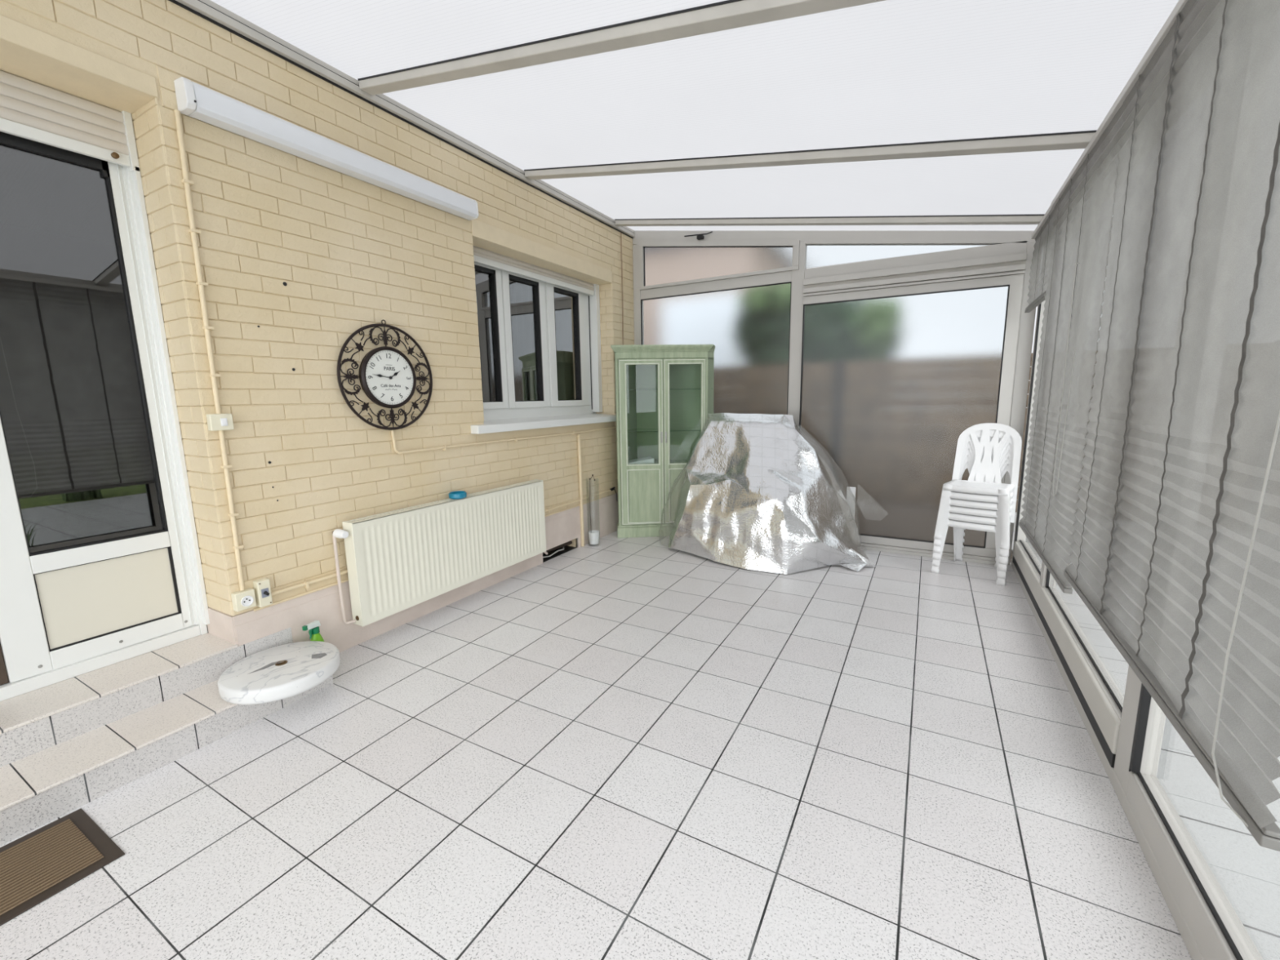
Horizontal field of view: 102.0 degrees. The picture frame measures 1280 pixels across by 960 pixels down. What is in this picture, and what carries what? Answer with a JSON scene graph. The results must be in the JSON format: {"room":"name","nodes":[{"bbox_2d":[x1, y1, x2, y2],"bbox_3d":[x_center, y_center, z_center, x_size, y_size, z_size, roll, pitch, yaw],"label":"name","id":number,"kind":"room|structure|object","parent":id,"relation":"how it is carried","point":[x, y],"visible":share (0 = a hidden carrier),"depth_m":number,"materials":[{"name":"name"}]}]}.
{"room":"sunroom","nodes":[
{"label":"sunroom","id":0,"kind":"room"},
{"bbox_2d":[0,0,634,616],"bbox_3d":[-1.826,-0.587,2.972,0.364,3.120,6.870,4,10,29],"label":"wall","id":1,"kind":"structure","parent":0,"point":[351,254],"depth_m":2.72,"materials":[{"name":"beige brick"}]},
{"bbox_2d":[0,70,131,167],"bbox_3d":[-2.600,-1.374,1.611,0.038,0.220,1.502,4,10,29],"label":"roller shutter","id":2,"kind":"object","parent":1,"relation":"attached to","point":[31,110],"visible":1,"depth_m":2.09,"materials":[{"name":"plastic"}]},
{"bbox_2d":[0,14,158,114],"bbox_3d":[-2.499,-1.520,1.553,0.294,0.080,1.541,4,10,29],"label":"lintel","id":3,"kind":"object","parent":1,"relation":"attached to","point":[27,52],"visible":0.8,"depth_m":1.98,"materials":[{"name":"beige paint"}]},
{"bbox_2d":[0,111,209,701],"bbox_3d":[-2.612,-0.300,1.815,0.100,2.415,1.528,4,10,29],"label":"door","id":4,"kind":"structure","parent":1,"relation":"in","point":[100,565],"depth_m":2.24,"materials":[{"name":"white plastic"}]},
{"bbox_2d":[173,109,221,413],"bbox_3d":[-1.950,-0.935,2.298,0.026,1.275,0.036,4,10,29],"label":"cable conduit","id":5,"kind":"object","parent":1,"relation":"attached to","point":[187,183],"visible":0.98,"depth_m":2.28,"materials":[{"name":"beige plastic"}]},
{"bbox_2d":[205,413,234,431],"bbox_3d":[-1.936,-0.267,2.394,0.043,0.076,0.090,4,10,29],"label":"light switch","id":6,"kind":"object","parent":1,"relation":"attached to","point":[215,422],"visible":1,"depth_m":2.38,"materials":[{"name":"beige plastic"}]},
{"bbox_2d":[217,430,244,591],"bbox_3d":[-1.936,0.152,2.467,0.026,0.775,0.036,4,10,29],"label":"cable conduit","id":7,"kind":"object","parent":1,"relation":"attached to","point":[225,466],"visible":1,"depth_m":2.46,"materials":[{"name":"beige plastic"}]},
{"bbox_2d":[231,587,256,611],"bbox_3d":[-1.926,0.583,2.523,0.044,0.088,0.084,4,10,29],"label":"wall socket","id":8,"kind":"object","parent":1,"relation":"attached to","point":[245,599],"visible":1,"depth_m":2.51,"materials":[{"name":"beige plastic"}]},
{"bbox_2d":[253,577,272,607],"bbox_3d":[-1.876,0.563,2.586,0.069,0.132,0.056,4,10,29],"label":"switch box","id":9,"kind":"object","parent":1,"relation":"attached to","point":[262,588],"visible":0.99,"depth_m":2.57,"materials":[{"name":"beige plastic"}]},
{"bbox_2d":[173,76,478,220],"bbox_3d":[-1.538,-1.741,2.873,0.104,0.124,1.615,4,10,29],"label":"fluorescent light fixture","id":10,"kind":"object","parent":1,"relation":"attached to","point":[195,100],"visible":1,"depth_m":2.60,"materials":[{"name":"plastic"}]},
{"bbox_2d":[337,320,432,430],"bbox_3d":[-1.506,-0.627,3.114,0.038,0.651,0.627,4,10,29],"label":"wall clock","id":11,"kind":"object","parent":1,"relation":"attached to","point":[387,376],"visible":1,"depth_m":3.09,"materials":[{"name":"brown metal"}]},
{"bbox_2d":[168,0,634,238],"bbox_3d":[-1.713,-2.098,2.595,0.037,0.053,6.770,4,10,29],"label":"seal","id":12,"kind":"object","parent":1,"relation":"attached to","point":[175,2],"visible":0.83,"depth_m":2.85,"materials":[{"name":"black rubber"}]},
{"bbox_2d":[175,0,635,237],"bbox_3d":[-1.712,-2.118,2.591,0.050,0.070,6.770,4,10,29],"label":"roof beam","id":13,"kind":"structure","parent":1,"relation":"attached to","point":[196,5],"depth_m":2.86,"materials":[{"name":"metal"}]},
{"bbox_2d":[207,493,617,652],"bbox_3d":[-1.129,0.563,4.308,0.294,0.405,3.965,4,10,29],"label":"baseboard","id":14,"kind":"structure","parent":1,"relation":"attached to","point":[323,606],"depth_m":3.02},
{"bbox_2d":[332,479,547,626],"bbox_3d":[-1.223,0.447,3.666,0.114,0.676,1.802,4,10,29],"label":"radiator","id":15,"kind":"object","parent":1,"relation":"attached to","point":[398,560],"visible":1,"depth_m":3.37,"materials":[{"name":"white metal"}]},
{"bbox_2d":[345,480,542,524],"bbox_3d":[-1.237,0.125,3.596,0.091,0.013,1.630,4,10,29],"label":"grille","id":16,"kind":"object","parent":15,"relation":"attached to","point":[413,510],"depth_m":3.40,"materials":[{"name":"beige metal"}]},
{"bbox_2d":[448,490,466,499],"bbox_3d":[-1.252,0.104,3.561,0.120,0.040,0.120,4,10,29],"label":"dish","id":17,"kind":"object","parent":15,"relation":"on","point":[457,495],"visible":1,"depth_m":3.52,"materials":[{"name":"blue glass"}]},
{"bbox_2d":[271,489,610,595],"bbox_3d":[-1.090,0.350,4.027,0.026,0.037,3.270,4,10,29],"label":"pipe","id":18,"kind":"object","parent":1,"relation":"attached to","point":[305,584],"visible":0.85,"depth_m":2.85,"materials":[{"name":"white plastic"}]},
{"bbox_2d":[609,486,617,501],"bbox_3d":[-0.274,0.149,5.446,0.048,0.167,0.090,4,10,29],"label":"valve","id":19,"kind":"object","parent":18,"relation":"attached to","point":[614,487],"visible":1,"depth_m":5.43,"materials":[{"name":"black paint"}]},
{"bbox_2d":[391,426,616,453],"bbox_3d":[-0.867,-0.421,4.339,0.023,0.160,2.691,4,10,29],"label":"cable conduit","id":20,"kind":"object","parent":1,"relation":"attached to","point":[515,439],"visible":0.97,"depth_m":3.79,"materials":[{"name":"beige plastic"}]},
{"bbox_2d":[471,218,612,284],"bbox_3d":[-0.833,-1.913,4.477,0.244,0.118,1.844,4,10,29],"label":"lintel","id":21,"kind":"object","parent":1,"relation":"attached to","point":[485,236],"visible":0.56,"depth_m":4.25,"materials":[{"name":"beige paint"}]},
{"bbox_2d":[471,262,619,434],"bbox_3d":[-0.834,-1.172,4.562,0.375,1.385,2.035,4,10,29],"label":"window","id":22,"kind":"structure","parent":1,"relation":"in","point":[540,341],"depth_m":4.63,"materials":[{"name":"white plastic"}]},
{"bbox_2d":[473,245,594,295],"bbox_3d":[-0.900,-1.813,4.494,0.022,0.140,1.760,4,10,29],"label":"roller shutter","id":23,"kind":"object","parent":22,"relation":"attached to","point":[481,255],"visible":0.54,"depth_m":4.41,"materials":[{"name":"plastic"}]},
{"bbox_2d":[542,545,577,562],"bbox_3d":[-0.880,0.630,4.838,0.338,0.102,0.530,4,10,29],"label":"opening","id":24,"kind":"structure","parent":1,"relation":"attached to","point":[566,548],"depth_m":4.82,"materials":[{"name":"black paint"}]},
{"bbox_2d":[542,546,564,557],"bbox_3d":[-0.794,0.660,4.745,0.092,0.037,0.446,4,10,26],"label":"cable","id":25,"kind":"object","parent":24,"relation":"in","point":[562,547],"visible":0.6,"depth_m":4.71,"materials":[{"name":"grey plastic"}]},
{"bbox_2d":[542,541,572,554],"bbox_3d":[-0.805,0.637,4.797,0.030,0.037,0.511,5,11,32],"label":"drain pipe","id":26,"kind":"object","parent":24,"relation":"in","point":[568,543],"visible":0.52,"depth_m":4.86,"materials":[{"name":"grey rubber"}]},
{"bbox_2d":[576,434,584,546],"bbox_3d":[-0.561,0.106,4.952,0.041,1.085,0.056,4,10,29],"label":"pipe","id":27,"kind":"object","parent":1,"relation":"attached to","point":[579,444],"visible":1,"depth_m":4.93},
{"bbox_2d":[620,232,623,345],"bbox_3d":[-0.184,-1.965,5.373,0.009,1.130,0.012,4,10,29],"label":"cable","id":28,"kind":"object","parent":1,"relation":"attached to","point":[620,233],"visible":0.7,"depth_m":5.37,"materials":[{"name":"plastic"}]},
{"bbox_2d":[0,530,1191,959],"bbox_3d":[-0.198,1.129,2.347,4.030,0.120,6.870,4,10,29],"label":"floor","id":29,"kind":"structure","parent":0,"point":[615,748],"depth_m":1.88,"materials":[{"name":"tile"}]},
{"bbox_2d":[0,808,124,925],"bbox_3d":[-2.022,1.243,1.403,0.396,0.010,0.820,4,10,29],"label":"doormat","id":30,"kind":"object","parent":29,"relation":"on","point":[37,865],"visible":1,"depth_m":1.64,"materials":[{"name":"brown rubber"}]},
{"bbox_2d":[0,627,333,845],"bbox_3d":[-2.471,1.084,1.636,0.614,0.265,2.652,4,10,29],"label":"tiled steps","id":31,"kind":"structure","parent":29,"relation":"on","point":[67,744],"depth_m":2.08,"materials":[{"name":"tile"}]},
{"bbox_2d":[217,640,340,704],"bbox_3d":[-1.702,0.903,2.467,0.476,0.074,0.476,4,10,29],"label":"marble slab","id":32,"kind":"object","parent":31,"relation":"on","point":[282,672],"visible":1,"depth_m":2.38,"materials":[{"name":"white stone"}]},
{"bbox_2d":[302,620,324,641],"bbox_3d":[-1.734,0.887,2.768,0.066,0.272,0.114,1,9,9],"label":"spray bottle","id":33,"kind":"object","parent":29,"relation":"on","point":[313,627],"visible":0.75,"depth_m":2.75,"materials":[{"name":"green plastic"}]},
{"bbox_2d":[610,344,715,537],"bbox_3d":[0.229,-0.413,5.487,1.053,1.918,0.662,-2,9,-5],"label":"display cabinet","id":34,"kind":"object","parent":29,"relation":"on","point":[664,393],"visible":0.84,"depth_m":5.28,"materials":[{"name":"green paint"}]},
{"bbox_2d":[628,456,653,464],"bbox_3d":[-0.012,-0.205,5.396,0.291,0.050,0.201,-3,9,-13],"label":"bundle","id":35,"kind":"object","parent":34,"relation":"in","point":[648,460],"visible":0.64,"depth_m":5.33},
{"bbox_2d":[626,388,687,391],"bbox_3d":[0.235,-0.942,5.407,0.958,0.006,0.543,-2,9,-5],"label":"glass shelf","id":36,"kind":"object","parent":34,"relation":"attached to","point":[628,389],"depth_m":5.47,"materials":[{"name":"clear glass"}]},
{"bbox_2d":[627,428,701,432],"bbox_3d":[0.242,-0.532,5.473,0.958,0.006,0.543,-2,9,-5],"label":"glass shelf","id":37,"kind":"object","parent":34,"relation":"attached to","point":[629,430],"depth_m":5.39,"materials":[{"name":"clear glass"}]},
{"bbox_2d":[846,486,856,519],"bbox_3d":[1.945,0.349,4.805,0.075,0.575,0.035,4,10,29],"label":"board","id":38,"kind":"object","parent":29,"relation":"on","point":[850,500],"visible":0.48,"depth_m":4.76,"materials":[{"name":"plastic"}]},
{"bbox_2d":[931,461,1014,586],"bbox_3d":[2.667,0.290,4.094,0.490,0.895,0.482,7,12,42],"label":"garden chair","id":39,"kind":"object","parent":29,"relation":"on","point":[960,525],"visible":0.35,"depth_m":4.05,"materials":[{"name":"white plastic"}]},
{"bbox_2d":[931,454,1015,579],"bbox_3d":[2.666,0.235,4.085,0.490,0.895,0.482,7,12,42],"label":"garden chair","id":40,"kind":"object","parent":39,"relation":"on","point":[953,516],"visible":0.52,"depth_m":3.98,"materials":[{"name":"white plastic"}]},
{"bbox_2d":[932,448,1016,572],"bbox_3d":[2.665,0.181,4.076,0.490,0.895,0.482,7,12,42],"label":"garden chair","id":41,"kind":"object","parent":40,"relation":"on","point":[957,509],"visible":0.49,"depth_m":3.97,"materials":[{"name":"white plastic"}]},
{"bbox_2d":[933,436,1017,564],"bbox_3d":[2.664,0.126,4.067,0.490,0.895,0.482,7,12,42],"label":"garden chair","id":42,"kind":"object","parent":41,"relation":"on","point":[955,502],"visible":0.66,"depth_m":3.97,"materials":[{"name":"white plastic"}]},
{"bbox_2d":[933,430,1017,557],"bbox_3d":[2.663,0.071,4.059,0.490,0.895,0.482,7,12,42],"label":"garden chair","id":43,"kind":"object","parent":42,"relation":"on","point":[954,495],"visible":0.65,"depth_m":4.01,"materials":[{"name":"white plastic"}]},
{"bbox_2d":[933,422,1022,550],"bbox_3d":[2.663,0.016,4.050,0.490,0.895,0.482,7,12,42],"label":"garden chair","id":44,"kind":"object","parent":43,"relation":"on","point":[986,468],"visible":0.99,"depth_m":4.08,"materials":[{"name":"white plastic"}]},
{"bbox_3d":[-0.453,0.310,5.019,0.124,0.658,0.124,4,10,29],"label":"glass vase","id":45,"kind":"object","parent":29,"relation":"on","visible":0},
{"bbox_2d":[588,530,599,544],"bbox_3d":[-0.449,0.560,5.059,0.108,0.118,0.108,4,10,29],"label":"pot","id":46,"kind":"object","parent":45,"relation":"in","point":[593,537],"visible":1,"depth_m":5.02,"materials":[{"name":"plastic"}]},
{"bbox_2d":[589,474,595,533],"bbox_3d":[-0.453,0.231,5.011,0.074,0.577,0.025,4,10,29],"label":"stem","id":47,"kind":"object","parent":46,"relation":"in","point":[592,474],"visible":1,"depth_m":5.01,"materials":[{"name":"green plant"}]},
{"bbox_3d":[1.070,0.102,4.777,1.060,1.100,0.650,4,10,29],"label":"covered porch","id":48,"kind":"object","parent":29,"relation":"on","visible":0},
{"bbox_2d":[658,423,861,545],"bbox_3d":[1.196,0.037,4.824,2.092,1.192,0.538,2,9,15],"label":"plastic sheet","id":49,"kind":"object","parent":48,"relation":"on","point":[820,446],"visible":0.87,"depth_m":4.79,"materials":[{"name":"clear plastic"}]},
{"bbox_2d":[667,413,876,574],"bbox_3d":[1.104,0.048,4.592,1.890,1.252,0.984,4,10,29],"label":"foil cover","id":50,"kind":"object","parent":48,"relation":"on","point":[756,495],"visible":1,"depth_m":4.44,"materials":[{"name":"silver metal"}]},
{"bbox_2d":[210,0,1178,231],"bbox_3d":[0.009,-1.753,1.800,3.867,0.611,6.970,4,10,29],"label":"ceiling","id":51,"kind":"structure","parent":0,"point":[887,72],"depth_m":2.46,"materials":[{"name":"white plastic"}]},
{"bbox_2d":[357,0,885,95],"bbox_3d":[0.044,-1.783,2.057,3.577,0.614,0.080,4,10,29],"label":"rafter","id":52,"kind":"object","parent":51,"relation":"attached to","point":[726,15],"visible":1,"depth_m":2.12,"materials":[{"name":"metal"}]},
{"bbox_2d":[524,129,1097,179],"bbox_3d":[0.695,-1.979,3.215,3.577,0.614,0.080,4,10,29],"label":"rafter","id":53,"kind":"object","parent":51,"relation":"attached to","point":[1073,140],"visible":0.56,"depth_m":2.95,"materials":[{"name":"metal"}]},
{"bbox_2d":[614,213,1044,226],"bbox_3d":[1.335,-2.172,4.353,3.577,0.614,0.072,4,10,29],"label":"rafter","id":54,"kind":"object","parent":51,"relation":"attached to","point":[1033,219],"visible":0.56,"depth_m":4.16,"materials":[{"name":"metal"}]},
{"bbox_2d":[1024,205,1055,312],"bbox_3d":[2.715,-1.472,3.515,0.040,0.554,0.770,4,10,29],"label":"blind","id":55,"kind":"object","parent":51,"relation":"hanging from","point":[1042,235],"visible":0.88,"depth_m":3.50,"materials":[{"name":"grey fabric"}]},
{"bbox_2d":[632,231,1035,564],"bbox_3d":[1.538,-0.973,4.910,3.607,3.164,0.074,4,10,29],"label":"window frame","id":56,"kind":"structure","parent":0,"point":[1012,242],"depth_m":4.53,"materials":[{"name":"paint"}]},
{"bbox_2d":[640,281,791,414],"bbox_3d":[0.730,-0.739,5.379,1.610,2.340,0.020,4,10,29],"label":"window","id":57,"kind":"structure","parent":56,"relation":"in","point":[748,327],"depth_m":5.15,"materials":[{"name":"clear glass"}]},
{"bbox_2d":[638,231,799,289],"bbox_3d":[0.722,-2.224,5.107,1.662,0.492,0.080,4,10,29],"label":"window","id":58,"kind":"structure","parent":56,"relation":"in","point":[662,264],"depth_m":5.15,"materials":[{"name":"glass"}]},
{"bbox_2d":[805,243,1001,268],"bbox_3d":[2.233,-1.998,4.327,1.640,0.248,0.008,4,10,29],"label":"window","id":59,"kind":"structure","parent":56,"relation":"in","point":[817,255],"depth_m":4.49,"materials":[{"name":"glass"}]},
{"bbox_2d":[799,252,1026,564],"bbox_3d":[2.237,-0.564,4.532,1.648,2.456,0.085,4,10,29],"label":"door","id":60,"kind":"structure","parent":56,"relation":"in","point":[897,363],"depth_m":4.49,"materials":[{"name":"paint"}]},
{"bbox_2d":[1010,300,1263,959],"bbox_3d":[1.446,-0.036,1.169,0.079,2.504,6.774,4,10,29],"label":"window frame","id":61,"kind":"structure","parent":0,"point":[1126,733],"depth_m":1.72,"materials":[{"name":"paint"}]},
{"bbox_2d":[1018,95,1125,594],"bbox_3d":[2.180,-0.590,2.708,0.067,2.004,1.358,4,10,29],"label":"blind","id":62,"kind":"object","parent":61,"relation":"attached to","point":[1083,205],"visible":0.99,"depth_m":2.50,"materials":[{"name":"grey fabric"}]},
{"bbox_2d":[1011,486,1279,959],"bbox_3d":[3.999,1.185,1.695,4.035,0.126,13.000,4,10,29],"label":"window glass","id":63,"kind":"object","parent":61,"relation":"in","point":[1247,872],"depth_m":1.72,"materials":[{"name":"glass"}]},
{"bbox_2d":[1063,0,1279,851],"bbox_3d":[1.472,-0.411,1.445,0.057,1.914,1.585,4,10,29],"label":"blind","id":64,"kind":"object","parent":61,"relation":"attached to","point":[1175,547],"visible":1,"depth_m":1.27,"materials":[{"name":"grey fabric"}]},
{"label":"outside","id":65,"kind":"structure","parent":0,"visible":0},
{"bbox_3d":[-1.015,-2.718,26.743,37.400,0.170,35.530,4,10,29],"label":"ground","id":66,"kind":"structure","parent":65,"visible":0},
{"bbox_2d":[1015,350,1097,512],"bbox_3d":[2.925,-0.628,6.741,11.800,1.860,0.090,4,10,29],"label":"fence","id":67,"kind":"object","parent":66,"relation":"on","point":[1097,350],"visible":0.02,"depth_m":5.91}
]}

